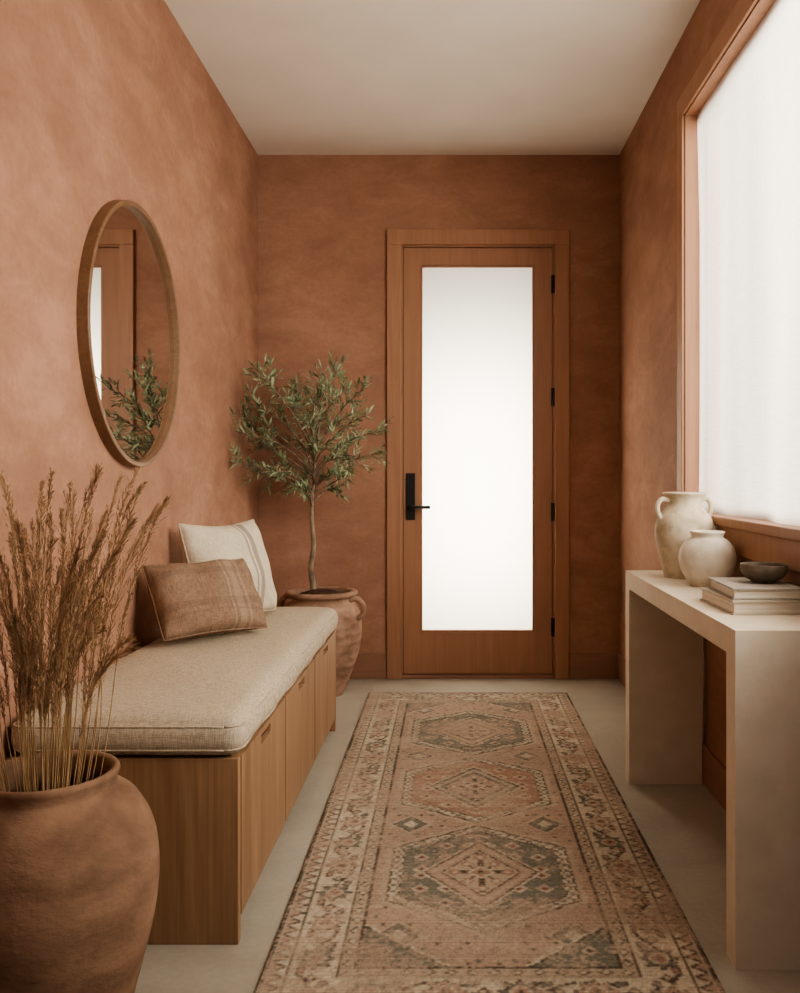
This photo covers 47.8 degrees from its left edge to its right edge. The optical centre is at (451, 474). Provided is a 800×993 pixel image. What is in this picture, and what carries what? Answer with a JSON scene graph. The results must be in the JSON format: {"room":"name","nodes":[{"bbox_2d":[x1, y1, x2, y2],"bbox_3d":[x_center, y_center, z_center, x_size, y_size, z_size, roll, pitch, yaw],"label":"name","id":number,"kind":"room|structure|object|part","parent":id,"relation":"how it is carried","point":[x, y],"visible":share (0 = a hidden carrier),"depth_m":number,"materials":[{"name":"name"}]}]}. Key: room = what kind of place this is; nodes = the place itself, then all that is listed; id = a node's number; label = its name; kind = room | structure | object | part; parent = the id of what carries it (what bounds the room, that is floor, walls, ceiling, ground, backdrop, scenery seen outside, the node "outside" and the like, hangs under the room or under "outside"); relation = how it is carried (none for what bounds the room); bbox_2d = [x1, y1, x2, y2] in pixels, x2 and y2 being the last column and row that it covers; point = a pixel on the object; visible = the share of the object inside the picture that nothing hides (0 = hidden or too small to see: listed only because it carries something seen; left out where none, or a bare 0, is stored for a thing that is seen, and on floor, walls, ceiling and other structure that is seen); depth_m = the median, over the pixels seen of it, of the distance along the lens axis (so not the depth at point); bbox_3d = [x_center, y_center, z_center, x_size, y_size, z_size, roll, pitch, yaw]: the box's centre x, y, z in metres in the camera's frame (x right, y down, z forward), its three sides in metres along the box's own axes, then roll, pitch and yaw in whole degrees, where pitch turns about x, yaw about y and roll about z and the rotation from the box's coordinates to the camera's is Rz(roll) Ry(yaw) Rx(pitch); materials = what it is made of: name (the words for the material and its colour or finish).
{"room":"home entryway","nodes":[
{"label":"home entryway","id":0,"kind":"room"},
{"bbox_2d":[0,0,257,761],"bbox_3d":[-1.153,-0.324,1.900,0.150,2.908,6.200,0,0,0],"label":"wall","id":1,"kind":"structure","parent":0,"point":[102,102],"depth_m":2.82,"materials":[{"name":"paint"}]},
{"bbox_2d":[76,200,179,466],"bbox_3d":[-1.060,-0.465,3.020,0.035,0.876,0.876,0,0,0],"label":"round mirror","id":2,"kind":"object","parent":1,"relation":"attached to","point":[128,330],"visible":1,"depth_m":2.95,"materials":[{"name":"brown mirror"}]},
{"bbox_2d":[164,0,699,154],"bbox_3d":[-0.074,-1.828,1.975,2.308,0.100,6.350,0,0,0],"label":"ceiling","id":3,"kind":"structure","parent":0,"point":[298,77],"depth_m":3.96,"materials":[{"name":"paint"}]},
{"bbox_2d":[258,155,618,653],"bbox_3d":[-0.074,-0.324,5.075,2.308,2.908,0.150,0,0,0],"label":"wall","id":4,"kind":"structure","parent":0,"point":[324,221],"depth_m":5.00,"materials":[{"name":"paint"}]},
{"bbox_2d":[387,229,568,678],"bbox_3d":[0.144,-0.115,5.036,1.011,2.490,0.188,0,0,0],"label":"door","id":5,"kind":"structure","parent":4,"relation":"in","point":[478,319],"depth_m":5.03,"materials":[{"name":"brown wood"}]},
{"bbox_3d":[-0.231,0.120,5.007,0.051,0.260,0.010,0,0,0],"label":"handle","id":6,"kind":"part","parent":5,"relation":"part of","materials":[{"name":"black metal"}]},
{"bbox_3d":[-0.180,0.178,4.973,0.119,0.019,0.062,0,0,0],"label":"lever","id":7,"kind":"part","parent":5,"relation":"part of","materials":[{"name":"black metal"}]},
{"bbox_3d":[0.141,-0.147,5.033,0.613,2.024,0.002,0,0,0],"label":"glass pane","id":8,"kind":"part","parent":5,"relation":"part of","materials":[{"name":"white glass"}]},
{"bbox_2d":[349,653,617,678],"bbox_3d":[-0.073,1.060,4.993,1.982,0.140,0.014,0,0,0],"label":"baseboard","id":9,"kind":"structure","parent":4,"relation":"attached to","point":[367,665],"depth_m":4.99,"materials":[{"name":"brown paint"}]},
{"bbox_2d":[134,678,799,992],"bbox_3d":[-0.074,1.180,2.050,2.308,0.100,6.500,0,0,0],"label":"floor","id":10,"kind":"structure","parent":0,"point":[683,826],"depth_m":2.72,"materials":[{"name":"concrete"}]},
{"bbox_2d":[0,750,159,992],"bbox_3d":[-0.789,0.854,1.760,0.416,0.555,0.416,0,0,0],"label":"terracotta urn","id":11,"kind":"object","parent":10,"relation":"on","point":[80,863],"visible":0.82,"depth_m":1.63,"materials":[{"name":"brown ceramic"}]},
{"bbox_2d":[0,462,171,791],"bbox_3d":[-0.800,0.512,1.747,0.486,1.077,0.348,0,0,18],"label":"bunch","id":12,"kind":"object","parent":11,"relation":"in","point":[64,636],"visible":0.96,"depth_m":1.72,"materials":[{"name":"brown plant"}]},
{"bbox_2d":[5,629,335,944],"bbox_3d":[-0.794,0.906,3.077,0.561,0.448,1.826,0,0,0],"label":"storage bench","id":13,"kind":"object","parent":10,"relation":"on","point":[219,819],"visible":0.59,"depth_m":2.16,"materials":[{"name":"brown wood"}]},
{"bbox_3d":[-0.794,0.906,2.177,0.561,0.448,0.026,0,0,0],"label":"panel","id":14,"kind":"part","parent":13,"relation":"part of","materials":[{"name":"brown wood"}]},
{"bbox_2d":[11,607,337,754],"bbox_3d":[-0.784,0.617,3.066,0.575,0.126,1.840,0,0,0],"label":"bench cushion","id":15,"kind":"object","parent":13,"relation":"on","point":[206,694],"visible":0.7,"depth_m":2.40,"materials":[{"name":"fabric"}]},
{"bbox_2d":[141,558,267,641],"bbox_3d":[-0.847,0.421,3.111,0.388,0.247,0.238,0,0,-42],"label":"throw pillow","id":16,"kind":"object","parent":15,"relation":"on","point":[217,596],"visible":1,"depth_m":3.03,"materials":[{"name":"brown fabric"}]},
{"bbox_2d":[178,519,276,610],"bbox_3d":[-0.867,0.364,3.521,0.235,0.366,0.398,0,0,32],"label":"throw pillow","id":17,"kind":"object","parent":15,"relation":"on","point":[199,543],"visible":0.63,"depth_m":3.48,"materials":[{"name":"beige fabric"}]},
{"bbox_3d":[-0.524,0.879,2.488,0.021,0.386,0.579,0,0,0],"label":"drawer","id":18,"kind":"part","parent":13,"relation":"part of","materials":[{"name":"brown wood"}]},
{"bbox_3d":[-0.524,0.879,3.077,0.021,0.386,0.579,0,0,0],"label":"drawer","id":19,"kind":"part","parent":13,"relation":"part of","materials":[{"name":"brown wood"}]},
{"bbox_3d":[-0.524,0.879,3.666,0.021,0.386,0.579,0,0,0],"label":"drawer","id":20,"kind":"part","parent":13,"relation":"part of","materials":[{"name":"brown wood"}]},
{"bbox_3d":[-0.794,0.906,3.977,0.561,0.448,0.026,0,0,0],"label":"panel","id":21,"kind":"part","parent":13,"relation":"part of","materials":[{"name":"brown wood"}]},
{"bbox_2d":[279,586,365,696],"bbox_3d":[-0.672,0.861,4.650,0.410,0.540,0.411,0,0,-19],"label":"terracotta planter","id":22,"kind":"object","parent":10,"relation":"on","point":[342,600],"visible":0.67,"depth_m":4.54,"materials":[{"name":"ceramic"}]},
{"bbox_3d":[-0.864,0.682,4.712,0.092,0.128,0.028,0,0,18],"label":"handle","id":23,"kind":"part","parent":22,"relation":"part of","materials":[{"name":"ceramic"}]},
{"bbox_2d":[229,348,395,588],"bbox_3d":[-0.672,-0.025,4.538,0.787,1.230,0.863,0,0,0],"label":"tree","id":24,"kind":"object","parent":22,"relation":"on","point":[313,442],"visible":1,"depth_m":4.53,"materials":[{"name":"green plant"}]},
{"bbox_3d":[-0.480,0.682,4.588,0.092,0.129,0.028,0,0,18],"label":"handle","id":25,"kind":"part","parent":22,"relation":"part of","materials":[{"name":"ceramic"}]},
{"bbox_2d":[255,692,725,992],"bbox_3d":[0.083,1.125,3.240,1.020,0.009,2.800,0,0,0],"label":"runner rug","id":26,"kind":"object","parent":10,"relation":"on","point":[463,842],"visible":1,"depth_m":2.54,"materials":[{"name":"fabric"}]},
{"bbox_2d":[626,570,799,969],"bbox_3d":[0.780,0.743,2.705,0.267,0.775,1.300,0,0,0],"label":"console table","id":27,"kind":"object","parent":10,"relation":"on","point":[667,620],"visible":0.83,"depth_m":2.06,"materials":[{"name":"paint"}]},
{"bbox_3d":[0.780,0.773,3.321,0.267,0.713,0.068,0,0,0],"label":"leg","id":28,"kind":"part","parent":27,"relation":"part of","materials":[{"name":"paint"}]},
{"bbox_2d":[654,492,714,578],"bbox_3d":[0.808,0.208,3.130,0.202,0.296,0.202,0,0,16],"label":"vase","id":29,"kind":"object","parent":27,"relation":"on","point":[684,512],"visible":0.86,"depth_m":3.07,"materials":[{"name":"beige ceramic"}]},
{"bbox_3d":[0.727,0.116,3.108,0.054,0.082,0.017,0,0,-15],"label":"handle","id":30,"kind":"part","parent":29,"relation":"part of","materials":[{"name":"beige ceramic"}]},
{"bbox_3d":[0.889,0.116,3.152,0.054,0.082,0.017,0,0,-15],"label":"handle","id":31,"kind":"part","parent":29,"relation":"part of","materials":[{"name":"beige ceramic"}]},
{"bbox_2d":[679,530,735,586],"bbox_3d":[0.817,0.267,2.880,0.178,0.176,0.178,0,0,0],"label":"jar","id":32,"kind":"object","parent":27,"relation":"on","point":[706,553],"visible":0.92,"depth_m":2.82,"materials":[{"name":"beige ceramic"}]},
{"bbox_2d":[700,587,799,614],"bbox_3d":[0.807,0.337,2.420,0.200,0.036,0.280,0,0,-2],"label":"book","id":33,"kind":"object","parent":27,"relation":"on","point":[733,607],"visible":0.51,"depth_m":2.29,"materials":[{"name":"paper"}]},
{"bbox_2d":[708,577,799,599],"bbox_3d":[0.812,0.304,2.415,0.184,0.030,0.250,0,0,2],"label":"book","id":34,"kind":"object","parent":33,"relation":"on","point":[734,588],"visible":0.77,"depth_m":2.31,"materials":[{"name":"paper"}]},
{"bbox_2d":[740,562,787,583],"bbox_3d":[0.838,0.264,2.420,0.122,0.050,0.122,0,0,0],"label":"bowl","id":35,"kind":"object","parent":34,"relation":"on","point":[757,572],"visible":1,"depth_m":2.38,"materials":[{"name":"brown ceramic"}]},
{"bbox_3d":[0.780,0.773,2.089,0.267,0.713,0.068,0,0,0],"label":"leg","id":36,"kind":"part","parent":27,"relation":"part of","materials":[{"name":"paint"}]},
{"bbox_2d":[619,0,799,766],"bbox_3d":[1.005,-0.324,1.900,0.150,2.908,6.200,0,0,0],"label":"wall","id":37,"kind":"structure","parent":0,"point":[648,157],"depth_m":4.17,"materials":[{"name":"paint"}]},
{"bbox_2d":[617,653,725,810],"bbox_3d":[0.924,1.060,1.900,0.012,0.140,6.200,0,0,0],"label":"baseboard","id":38,"kind":"structure","parent":37,"relation":"attached to","point":[713,769],"depth_m":3.18,"materials":[{"name":"brown wood"}]},
{"bbox_2d":[677,0,799,572],"bbox_3d":[0.994,-0.630,2.350,0.172,1.780,2.660,0,0,0],"label":"window","id":39,"kind":"structure","parent":37,"relation":"in","point":[759,540],"depth_m":3.59,"materials":[{"name":"brown wood"}]},
{"bbox_3d":[0.923,-0.688,2.350,0.013,1.665,2.640,0,0,0],"label":"casing","id":40,"kind":"part","parent":39,"relation":"part of","materials":[{"name":"brown wood"}]},
{"bbox_2d":[697,0,799,525],"bbox_3d":[0.974,-0.645,2.350,0.041,1.574,2.475,0,0,0],"label":"sheer curtain","id":41,"kind":"object","parent":39,"relation":"hanging from","point":[748,128],"visible":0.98,"depth_m":2.93,"materials":[{"name":"fabric"}]},
{"bbox_3d":[0.994,0.159,2.350,0.172,0.032,2.660,0,0,0],"label":"sill","id":42,"kind":"part","parent":39,"relation":"part of","materials":[{"name":"brown wood"}]}
]}

